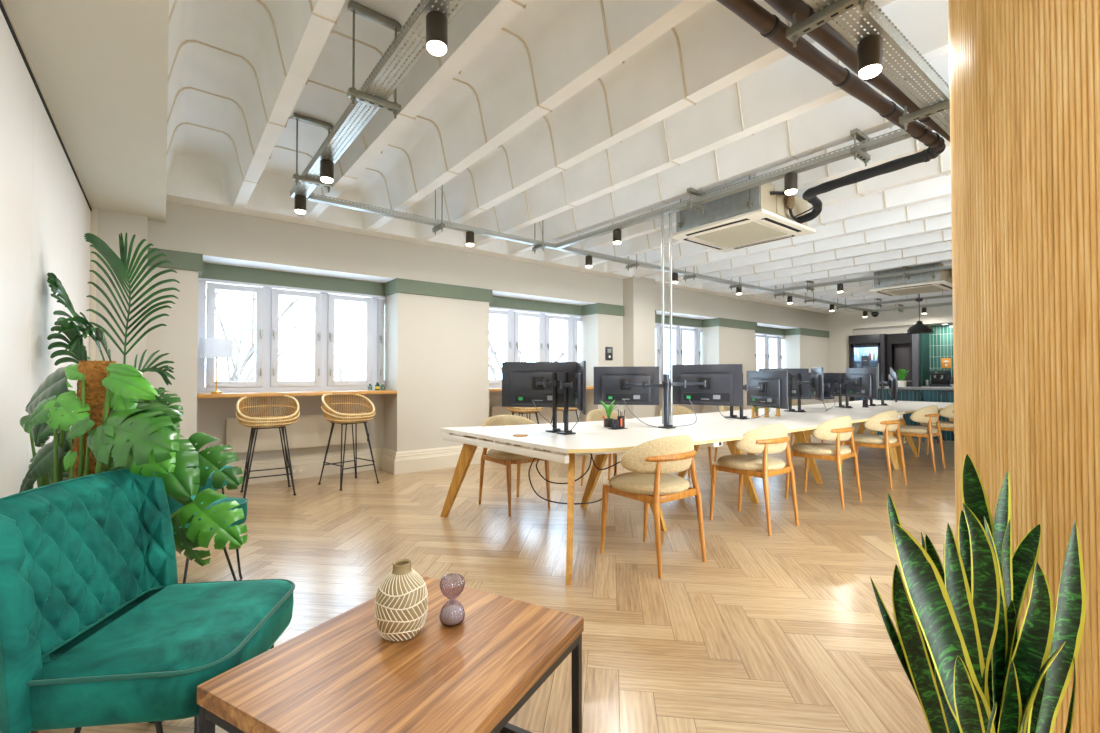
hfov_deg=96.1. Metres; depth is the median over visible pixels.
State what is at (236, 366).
bare tree
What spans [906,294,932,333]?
pendant lamp
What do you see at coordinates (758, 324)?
trim
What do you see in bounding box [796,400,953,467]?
desk
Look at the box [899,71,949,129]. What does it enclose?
hanger
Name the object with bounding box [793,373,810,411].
monitor arm
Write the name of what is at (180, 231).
wall
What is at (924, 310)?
spotlight
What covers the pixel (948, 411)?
dining chair
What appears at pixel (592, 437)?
desk
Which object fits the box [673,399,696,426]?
cable
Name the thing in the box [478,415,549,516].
dining chair
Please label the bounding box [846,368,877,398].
monitor
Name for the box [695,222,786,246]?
grille
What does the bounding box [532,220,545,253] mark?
hanger
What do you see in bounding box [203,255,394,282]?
trim
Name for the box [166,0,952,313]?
ceiling
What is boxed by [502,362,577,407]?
monitor
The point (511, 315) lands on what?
window
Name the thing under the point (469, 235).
spotlight
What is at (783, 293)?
hanger
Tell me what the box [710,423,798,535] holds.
dining chair
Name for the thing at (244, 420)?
rattan stool
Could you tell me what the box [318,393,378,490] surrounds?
rattan stool
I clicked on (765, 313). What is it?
lintel
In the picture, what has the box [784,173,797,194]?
spotlight
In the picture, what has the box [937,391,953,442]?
bar chair
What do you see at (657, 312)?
trim
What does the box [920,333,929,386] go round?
wall
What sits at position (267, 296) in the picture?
window
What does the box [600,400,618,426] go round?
potted plant
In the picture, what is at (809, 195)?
pipe
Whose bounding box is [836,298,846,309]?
hanger
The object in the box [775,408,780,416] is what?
tube
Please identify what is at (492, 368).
bare tree
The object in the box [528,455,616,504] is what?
cable
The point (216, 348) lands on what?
table lamp
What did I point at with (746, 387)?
monitor arm
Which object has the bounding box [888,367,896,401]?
monitor
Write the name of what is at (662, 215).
conduit pipe
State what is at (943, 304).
cable tray
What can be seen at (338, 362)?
bare tree
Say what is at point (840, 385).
monitor arm
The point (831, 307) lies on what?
spotlight
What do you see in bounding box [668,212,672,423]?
conduit pipe
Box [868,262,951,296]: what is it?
air conditioner
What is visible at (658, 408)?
wall
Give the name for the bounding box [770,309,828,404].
wall
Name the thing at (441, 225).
hanger
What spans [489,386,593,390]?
countertop
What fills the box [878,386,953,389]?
countertop
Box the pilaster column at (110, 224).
[95,209,147,377]
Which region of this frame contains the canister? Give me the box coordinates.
[924,379,930,385]
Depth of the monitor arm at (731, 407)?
5.09 m
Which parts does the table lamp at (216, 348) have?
stem, lamp shade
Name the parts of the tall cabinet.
panel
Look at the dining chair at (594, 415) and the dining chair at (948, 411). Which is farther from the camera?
the dining chair at (948, 411)
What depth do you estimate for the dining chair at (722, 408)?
6.57 m
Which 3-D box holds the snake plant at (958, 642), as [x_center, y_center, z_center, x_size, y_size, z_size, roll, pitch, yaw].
[0.871,0.672,1.015,0.428,0.971,0.310,0,-1,17]
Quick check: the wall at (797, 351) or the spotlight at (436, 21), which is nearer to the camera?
the spotlight at (436, 21)
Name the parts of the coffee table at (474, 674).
leg, rail, rail, rail, leg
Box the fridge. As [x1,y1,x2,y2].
[851,344,880,400]
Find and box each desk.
[440,406,903,585]
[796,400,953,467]
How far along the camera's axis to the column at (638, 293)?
8.00 m
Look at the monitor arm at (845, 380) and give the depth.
6.59 m
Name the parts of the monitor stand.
arm, post, plate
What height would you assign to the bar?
0.915 m
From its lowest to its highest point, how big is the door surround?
2.100 m
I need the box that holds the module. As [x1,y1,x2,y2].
[707,442,722,446]
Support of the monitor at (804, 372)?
attached to the monitor arm at (790, 381)
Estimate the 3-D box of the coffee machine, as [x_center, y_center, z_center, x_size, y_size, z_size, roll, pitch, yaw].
[8.761,0.266,11.120,0.381,0.360,0.320,1,-1,-38]
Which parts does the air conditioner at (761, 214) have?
hanger rod, casing, fascia panel, hanger rod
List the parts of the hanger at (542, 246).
threaded rod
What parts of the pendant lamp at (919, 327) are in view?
lamp shade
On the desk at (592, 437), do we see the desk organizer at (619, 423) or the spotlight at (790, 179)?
the desk organizer at (619, 423)
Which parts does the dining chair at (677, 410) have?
backrest, leg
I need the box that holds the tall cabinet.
[849,334,893,400]
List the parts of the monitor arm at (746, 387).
post, arm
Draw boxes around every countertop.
[197,390,396,397]
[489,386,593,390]
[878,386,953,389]
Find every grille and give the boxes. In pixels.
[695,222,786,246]
[887,285,943,294]
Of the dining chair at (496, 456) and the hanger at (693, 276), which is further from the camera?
the hanger at (693, 276)
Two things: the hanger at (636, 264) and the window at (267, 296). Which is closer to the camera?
the window at (267, 296)
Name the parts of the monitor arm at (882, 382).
post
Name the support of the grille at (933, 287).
attached to the air conditioner at (935, 281)
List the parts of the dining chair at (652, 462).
leg, leg, seat, seat frame, backrest, leg, rail, leg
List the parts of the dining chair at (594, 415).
leg, backrest, leg, leg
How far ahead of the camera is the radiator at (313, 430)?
5.39 m
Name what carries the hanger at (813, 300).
hanging from the ceiling
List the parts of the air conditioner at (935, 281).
fascia panel, casing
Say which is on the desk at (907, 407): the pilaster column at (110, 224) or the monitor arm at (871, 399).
the monitor arm at (871, 399)
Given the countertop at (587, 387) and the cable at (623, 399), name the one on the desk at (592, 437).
the cable at (623, 399)
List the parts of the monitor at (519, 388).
mount plate, connector panel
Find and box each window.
[197,278,386,392]
[489,306,581,387]
[655,323,702,383]
[755,333,784,370]
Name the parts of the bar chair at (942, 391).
backrest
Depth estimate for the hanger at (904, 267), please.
7.15 m
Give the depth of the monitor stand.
3.82 m
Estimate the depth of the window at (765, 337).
11.62 m
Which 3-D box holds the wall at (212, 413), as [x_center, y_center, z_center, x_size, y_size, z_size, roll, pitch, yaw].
[-1.617,0.776,6.590,5.087,0.955,0.300,1,-1,-38]
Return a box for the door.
[894,343,911,386]
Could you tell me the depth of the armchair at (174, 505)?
2.69 m
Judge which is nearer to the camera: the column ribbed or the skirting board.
the column ribbed
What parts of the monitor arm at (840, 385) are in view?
arm, post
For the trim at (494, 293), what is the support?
attached to the lintel at (505, 275)
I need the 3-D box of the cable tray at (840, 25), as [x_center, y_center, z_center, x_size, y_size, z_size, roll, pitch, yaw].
[1.662,-1.351,2.282,3.600,0.060,0.127,1,-1,-37]
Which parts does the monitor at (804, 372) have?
connector panel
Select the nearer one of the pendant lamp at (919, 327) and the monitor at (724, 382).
the monitor at (724, 382)
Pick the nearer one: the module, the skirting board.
the module
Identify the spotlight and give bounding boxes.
[294,195,305,213]
[320,159,333,182]
[426,11,447,55]
[466,231,473,246]
[585,255,591,267]
[613,229,620,244]
[672,273,677,282]
[736,287,741,294]
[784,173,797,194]
[787,296,792,303]
[829,304,833,311]
[837,283,842,292]
[857,34,882,78]
[922,307,926,313]
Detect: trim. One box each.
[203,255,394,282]
[492,290,594,305]
[656,310,713,319]
[757,323,795,328]
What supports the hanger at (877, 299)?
hanging from the ceiling
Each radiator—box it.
[219,412,366,452]
[490,406,562,423]
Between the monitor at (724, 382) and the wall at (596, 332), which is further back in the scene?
the wall at (596, 332)
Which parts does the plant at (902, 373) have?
pot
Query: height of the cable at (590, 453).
0.148 m
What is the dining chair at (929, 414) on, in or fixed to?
on the floor at (603, 691)
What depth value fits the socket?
5.44 m
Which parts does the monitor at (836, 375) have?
connector panel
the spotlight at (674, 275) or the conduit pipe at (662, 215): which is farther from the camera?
the spotlight at (674, 275)
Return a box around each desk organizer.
[608,410,627,429]
[863,398,868,407]
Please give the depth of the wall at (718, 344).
10.03 m
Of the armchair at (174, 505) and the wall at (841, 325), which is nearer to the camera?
the armchair at (174, 505)
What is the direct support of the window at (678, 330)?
in the wall at (658, 408)
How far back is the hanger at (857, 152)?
3.19 m
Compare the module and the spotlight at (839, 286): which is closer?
the module
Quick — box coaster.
[513,434,527,436]
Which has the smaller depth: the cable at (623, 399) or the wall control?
the cable at (623, 399)
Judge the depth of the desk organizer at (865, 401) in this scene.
6.75 m
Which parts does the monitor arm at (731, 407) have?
post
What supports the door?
in the wall at (841, 325)
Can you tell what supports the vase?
on the coffee table at (474, 674)
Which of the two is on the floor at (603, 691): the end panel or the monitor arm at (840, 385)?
the end panel
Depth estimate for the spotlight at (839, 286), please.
7.87 m
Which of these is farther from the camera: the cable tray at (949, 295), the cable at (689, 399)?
the cable tray at (949, 295)
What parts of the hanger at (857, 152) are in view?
threaded rod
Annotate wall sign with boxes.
[941,358,950,367]
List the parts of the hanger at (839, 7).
threaded rod, threaded rod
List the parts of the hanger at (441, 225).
threaded rod, threaded rod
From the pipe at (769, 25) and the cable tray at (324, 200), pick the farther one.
the cable tray at (324, 200)
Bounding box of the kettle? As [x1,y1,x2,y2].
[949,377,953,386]
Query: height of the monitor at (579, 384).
0.362 m
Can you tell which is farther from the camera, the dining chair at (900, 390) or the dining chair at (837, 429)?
the dining chair at (900, 390)
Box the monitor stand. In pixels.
[536,372,563,432]
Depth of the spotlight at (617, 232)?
4.93 m
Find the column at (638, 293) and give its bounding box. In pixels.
[623,275,654,418]
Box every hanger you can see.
[292,113,332,191]
[347,0,401,118]
[432,185,444,234]
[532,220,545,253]
[625,254,638,270]
[682,268,695,281]
[687,187,705,214]
[729,277,741,289]
[774,285,785,298]
[786,0,866,46]
[803,292,814,303]
[806,281,813,292]
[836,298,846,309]
[850,128,870,165]
[876,298,881,307]
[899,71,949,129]
[902,266,910,279]
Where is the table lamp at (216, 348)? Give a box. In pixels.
[200,338,233,393]
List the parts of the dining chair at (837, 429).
leg, leg, seat, seat frame, backrest, leg, rail, leg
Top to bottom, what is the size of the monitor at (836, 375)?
0.362 m
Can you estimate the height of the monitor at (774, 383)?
0.362 m
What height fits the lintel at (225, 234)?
0.480 m
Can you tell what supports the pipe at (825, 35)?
attached to the cable tray at (840, 25)
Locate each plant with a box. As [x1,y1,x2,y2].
[19,357,247,565]
[47,232,179,384]
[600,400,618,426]
[870,454,1085,732]
[896,369,908,386]
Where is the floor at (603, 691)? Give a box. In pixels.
[0,422,955,732]
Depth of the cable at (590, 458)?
3.48 m
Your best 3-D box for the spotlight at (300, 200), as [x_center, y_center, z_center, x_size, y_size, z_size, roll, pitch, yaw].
[-2.029,-1.318,4.021,0.086,0.146,0.086,1,-1,-38]
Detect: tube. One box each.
[749,404,758,417]
[764,407,769,416]
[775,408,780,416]
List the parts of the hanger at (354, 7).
threaded rod, threaded rod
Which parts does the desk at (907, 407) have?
leg, leg, leg, leg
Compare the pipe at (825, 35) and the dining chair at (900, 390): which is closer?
the pipe at (825, 35)
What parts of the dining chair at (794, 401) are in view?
backrest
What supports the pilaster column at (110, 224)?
attached to the wall at (180, 231)
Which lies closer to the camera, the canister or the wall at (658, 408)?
the wall at (658, 408)
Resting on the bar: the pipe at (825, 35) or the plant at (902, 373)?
the plant at (902, 373)
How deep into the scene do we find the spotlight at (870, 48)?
1.97 m
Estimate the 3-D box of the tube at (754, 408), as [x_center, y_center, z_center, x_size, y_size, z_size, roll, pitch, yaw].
[2.121,0.460,5.084,0.107,0.135,0.106,0,-1,-26]
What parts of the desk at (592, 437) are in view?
leg, leg, leg, leg, frame, leg, leg, leg, leg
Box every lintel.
[199,207,397,277]
[489,256,597,302]
[655,285,718,317]
[755,302,799,327]
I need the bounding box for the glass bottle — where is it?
[375,381,379,389]
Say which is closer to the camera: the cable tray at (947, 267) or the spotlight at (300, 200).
the spotlight at (300, 200)
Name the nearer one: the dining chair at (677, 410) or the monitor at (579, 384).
the monitor at (579, 384)
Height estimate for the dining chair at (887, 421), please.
0.780 m
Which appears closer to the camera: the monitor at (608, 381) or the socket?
the monitor at (608, 381)
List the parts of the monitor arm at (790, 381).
post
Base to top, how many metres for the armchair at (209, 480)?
0.842 m
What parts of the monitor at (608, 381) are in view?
mount plate, connector panel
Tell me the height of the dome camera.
0.130 m
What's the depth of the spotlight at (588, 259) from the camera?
6.02 m
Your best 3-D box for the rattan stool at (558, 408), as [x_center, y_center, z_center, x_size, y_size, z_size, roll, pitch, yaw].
[0.206,0.788,7.036,0.498,0.945,0.539,-1,-1,41]
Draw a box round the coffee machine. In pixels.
[929,370,950,386]
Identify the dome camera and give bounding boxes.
[871,312,878,316]
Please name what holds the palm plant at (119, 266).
on the floor at (603, 691)
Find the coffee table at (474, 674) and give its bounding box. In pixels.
[197,575,583,732]
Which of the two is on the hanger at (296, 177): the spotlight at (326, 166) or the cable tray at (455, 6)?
the cable tray at (455, 6)
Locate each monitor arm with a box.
[557,372,575,434]
[624,374,705,428]
[724,406,736,417]
[735,385,762,418]
[784,373,795,411]
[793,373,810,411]
[824,374,844,407]
[834,382,876,405]
[841,374,857,407]
[879,374,887,405]
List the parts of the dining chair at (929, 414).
seat, seat frame, backrest, leg, rail, leg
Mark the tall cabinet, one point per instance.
(881, 339)
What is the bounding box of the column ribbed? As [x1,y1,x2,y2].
[948,0,1099,732]
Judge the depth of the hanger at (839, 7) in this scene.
1.85 m
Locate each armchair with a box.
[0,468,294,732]
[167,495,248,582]
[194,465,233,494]
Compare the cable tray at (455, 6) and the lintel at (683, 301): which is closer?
the cable tray at (455, 6)
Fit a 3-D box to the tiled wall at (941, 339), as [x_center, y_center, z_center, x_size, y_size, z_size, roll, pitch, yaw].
[9.875,0.179,10.310,0.058,2.277,3.270,1,-1,-38]
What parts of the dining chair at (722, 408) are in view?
backrest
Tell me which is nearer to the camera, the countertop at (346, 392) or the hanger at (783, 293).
the countertop at (346, 392)
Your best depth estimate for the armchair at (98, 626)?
1.29 m
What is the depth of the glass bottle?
5.81 m
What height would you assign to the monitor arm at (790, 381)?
0.460 m
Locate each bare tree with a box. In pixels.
[206,283,364,380]
[235,292,504,380]
[489,314,564,379]
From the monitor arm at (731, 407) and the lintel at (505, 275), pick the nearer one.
the monitor arm at (731, 407)
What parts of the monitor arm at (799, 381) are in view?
post, arm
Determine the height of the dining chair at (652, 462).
0.780 m
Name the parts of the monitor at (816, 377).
connector panel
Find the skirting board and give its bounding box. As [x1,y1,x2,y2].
[218,440,544,486]
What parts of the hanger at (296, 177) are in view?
threaded rod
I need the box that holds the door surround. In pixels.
[887,333,911,385]
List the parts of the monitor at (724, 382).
mount plate, connector panel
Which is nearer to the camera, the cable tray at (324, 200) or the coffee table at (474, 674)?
the coffee table at (474, 674)
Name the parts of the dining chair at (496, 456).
leg, leg, backrest, seat frame, seat, leg, leg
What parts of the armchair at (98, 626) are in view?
hairpin leg, backrest, seat, hairpin leg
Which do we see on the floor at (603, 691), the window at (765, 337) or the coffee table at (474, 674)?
the coffee table at (474, 674)
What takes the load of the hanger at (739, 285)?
hanging from the ceiling
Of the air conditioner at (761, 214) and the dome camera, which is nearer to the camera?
the air conditioner at (761, 214)
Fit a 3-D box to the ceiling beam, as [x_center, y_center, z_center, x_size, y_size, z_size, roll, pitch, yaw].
[-1.203,-1.674,1.001,0.700,0.638,8.213,1,-1,-38]
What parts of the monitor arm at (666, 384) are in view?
arm, post, plate, arm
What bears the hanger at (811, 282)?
hanging from the ceiling
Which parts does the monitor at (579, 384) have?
mount plate, connector panel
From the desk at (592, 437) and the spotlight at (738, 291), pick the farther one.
the spotlight at (738, 291)
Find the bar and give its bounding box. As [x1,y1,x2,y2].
[877,386,954,440]
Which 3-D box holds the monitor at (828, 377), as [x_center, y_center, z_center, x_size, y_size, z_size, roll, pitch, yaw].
[3.580,0.266,6.740,0.613,0.362,0.071,0,-1,0]
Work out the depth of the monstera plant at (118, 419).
1.65 m
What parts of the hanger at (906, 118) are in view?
threaded rod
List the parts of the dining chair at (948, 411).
leg, leg, seat, seat frame, backrest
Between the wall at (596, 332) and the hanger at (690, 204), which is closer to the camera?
the hanger at (690, 204)
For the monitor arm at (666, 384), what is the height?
0.450 m
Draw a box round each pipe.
[660,210,664,423]
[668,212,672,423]
[717,0,945,161]
[764,0,949,141]
[796,151,922,223]
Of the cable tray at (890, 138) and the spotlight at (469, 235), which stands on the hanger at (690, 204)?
the cable tray at (890, 138)
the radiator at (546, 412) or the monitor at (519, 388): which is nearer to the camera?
the monitor at (519, 388)
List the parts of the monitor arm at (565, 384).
post, plate, arm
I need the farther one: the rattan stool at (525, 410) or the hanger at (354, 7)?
the rattan stool at (525, 410)
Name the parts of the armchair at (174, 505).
backrest, hairpin leg, seat, hairpin leg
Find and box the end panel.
[912,334,919,386]
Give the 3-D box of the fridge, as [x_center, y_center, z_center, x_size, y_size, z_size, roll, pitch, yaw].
[7.803,0.397,12.070,0.560,1.860,0.620,1,-1,-38]
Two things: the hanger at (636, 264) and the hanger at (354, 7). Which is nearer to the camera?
the hanger at (354, 7)
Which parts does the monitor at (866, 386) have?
mount plate, connector panel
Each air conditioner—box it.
[668,175,815,252]
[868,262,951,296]
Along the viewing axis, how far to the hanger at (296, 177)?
3.65 m
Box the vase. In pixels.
[375,559,427,641]
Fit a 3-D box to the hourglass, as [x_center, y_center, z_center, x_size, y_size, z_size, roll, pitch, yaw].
[-0.284,0.676,1.439,0.074,0.138,0.074,1,-1,-38]
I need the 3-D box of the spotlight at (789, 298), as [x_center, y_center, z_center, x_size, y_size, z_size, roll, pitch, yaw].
[4.431,-1.230,9.137,0.086,0.146,0.086,1,-1,-38]
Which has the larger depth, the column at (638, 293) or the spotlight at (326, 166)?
the column at (638, 293)
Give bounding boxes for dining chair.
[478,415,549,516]
[581,409,627,485]
[600,435,705,578]
[659,405,711,478]
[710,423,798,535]
[714,406,748,461]
[785,416,861,508]
[788,398,822,446]
[840,410,906,489]
[886,405,944,471]
[897,390,923,441]
[917,403,953,456]
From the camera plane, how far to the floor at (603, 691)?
2.86 m
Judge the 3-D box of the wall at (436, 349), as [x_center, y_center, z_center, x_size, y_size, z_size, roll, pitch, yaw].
[1.578,-0.079,8.802,13.565,2.740,0.767,1,-1,-38]
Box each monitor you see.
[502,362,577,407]
[573,361,585,414]
[594,366,658,404]
[673,364,742,405]
[747,370,787,408]
[759,368,808,397]
[792,373,834,398]
[810,367,823,400]
[834,373,845,395]
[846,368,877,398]
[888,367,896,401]
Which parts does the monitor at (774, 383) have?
mount plate, connector panel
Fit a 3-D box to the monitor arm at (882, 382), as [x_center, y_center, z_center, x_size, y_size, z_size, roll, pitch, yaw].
[4.578,0.327,6.804,0.134,0.460,0.941,-1,-1,33]
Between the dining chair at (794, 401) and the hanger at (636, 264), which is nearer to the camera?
the hanger at (636, 264)
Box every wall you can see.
[0,0,96,497]
[146,201,198,444]
[147,241,828,451]
[196,390,579,461]
[578,275,622,421]
[655,387,699,416]
[688,296,754,412]
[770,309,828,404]
[828,302,952,402]
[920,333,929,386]
[929,325,953,380]
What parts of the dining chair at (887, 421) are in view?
leg, leg, seat, seat frame, backrest, leg, rail, leg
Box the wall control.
[605,347,612,359]
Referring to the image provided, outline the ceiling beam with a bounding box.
[5,0,168,221]
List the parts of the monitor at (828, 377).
connector panel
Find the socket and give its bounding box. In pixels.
[292,466,304,474]
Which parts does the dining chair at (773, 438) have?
leg, leg, seat, seat frame, backrest, leg, rail, leg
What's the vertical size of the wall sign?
0.230 m
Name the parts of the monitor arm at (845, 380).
post, arm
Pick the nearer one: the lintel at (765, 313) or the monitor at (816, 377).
the monitor at (816, 377)
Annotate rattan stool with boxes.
[236,395,299,497]
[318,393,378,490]
[506,407,543,449]
[545,407,578,450]
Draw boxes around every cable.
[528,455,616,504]
[536,458,591,483]
[590,453,619,469]
[623,399,655,426]
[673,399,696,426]
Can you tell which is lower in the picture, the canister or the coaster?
the coaster
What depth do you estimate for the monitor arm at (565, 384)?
3.69 m
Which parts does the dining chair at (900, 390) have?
backrest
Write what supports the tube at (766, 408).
on the desk at (592, 437)
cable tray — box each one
[290,0,466,198]
[307,193,871,312]
[556,114,948,248]
[774,265,951,292]
[804,0,949,135]
[848,294,952,306]
[872,303,952,311]
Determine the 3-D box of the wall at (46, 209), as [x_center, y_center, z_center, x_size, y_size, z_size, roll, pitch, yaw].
[-1.345,-0.103,0.793,0.253,2.513,8.102,1,-1,-38]

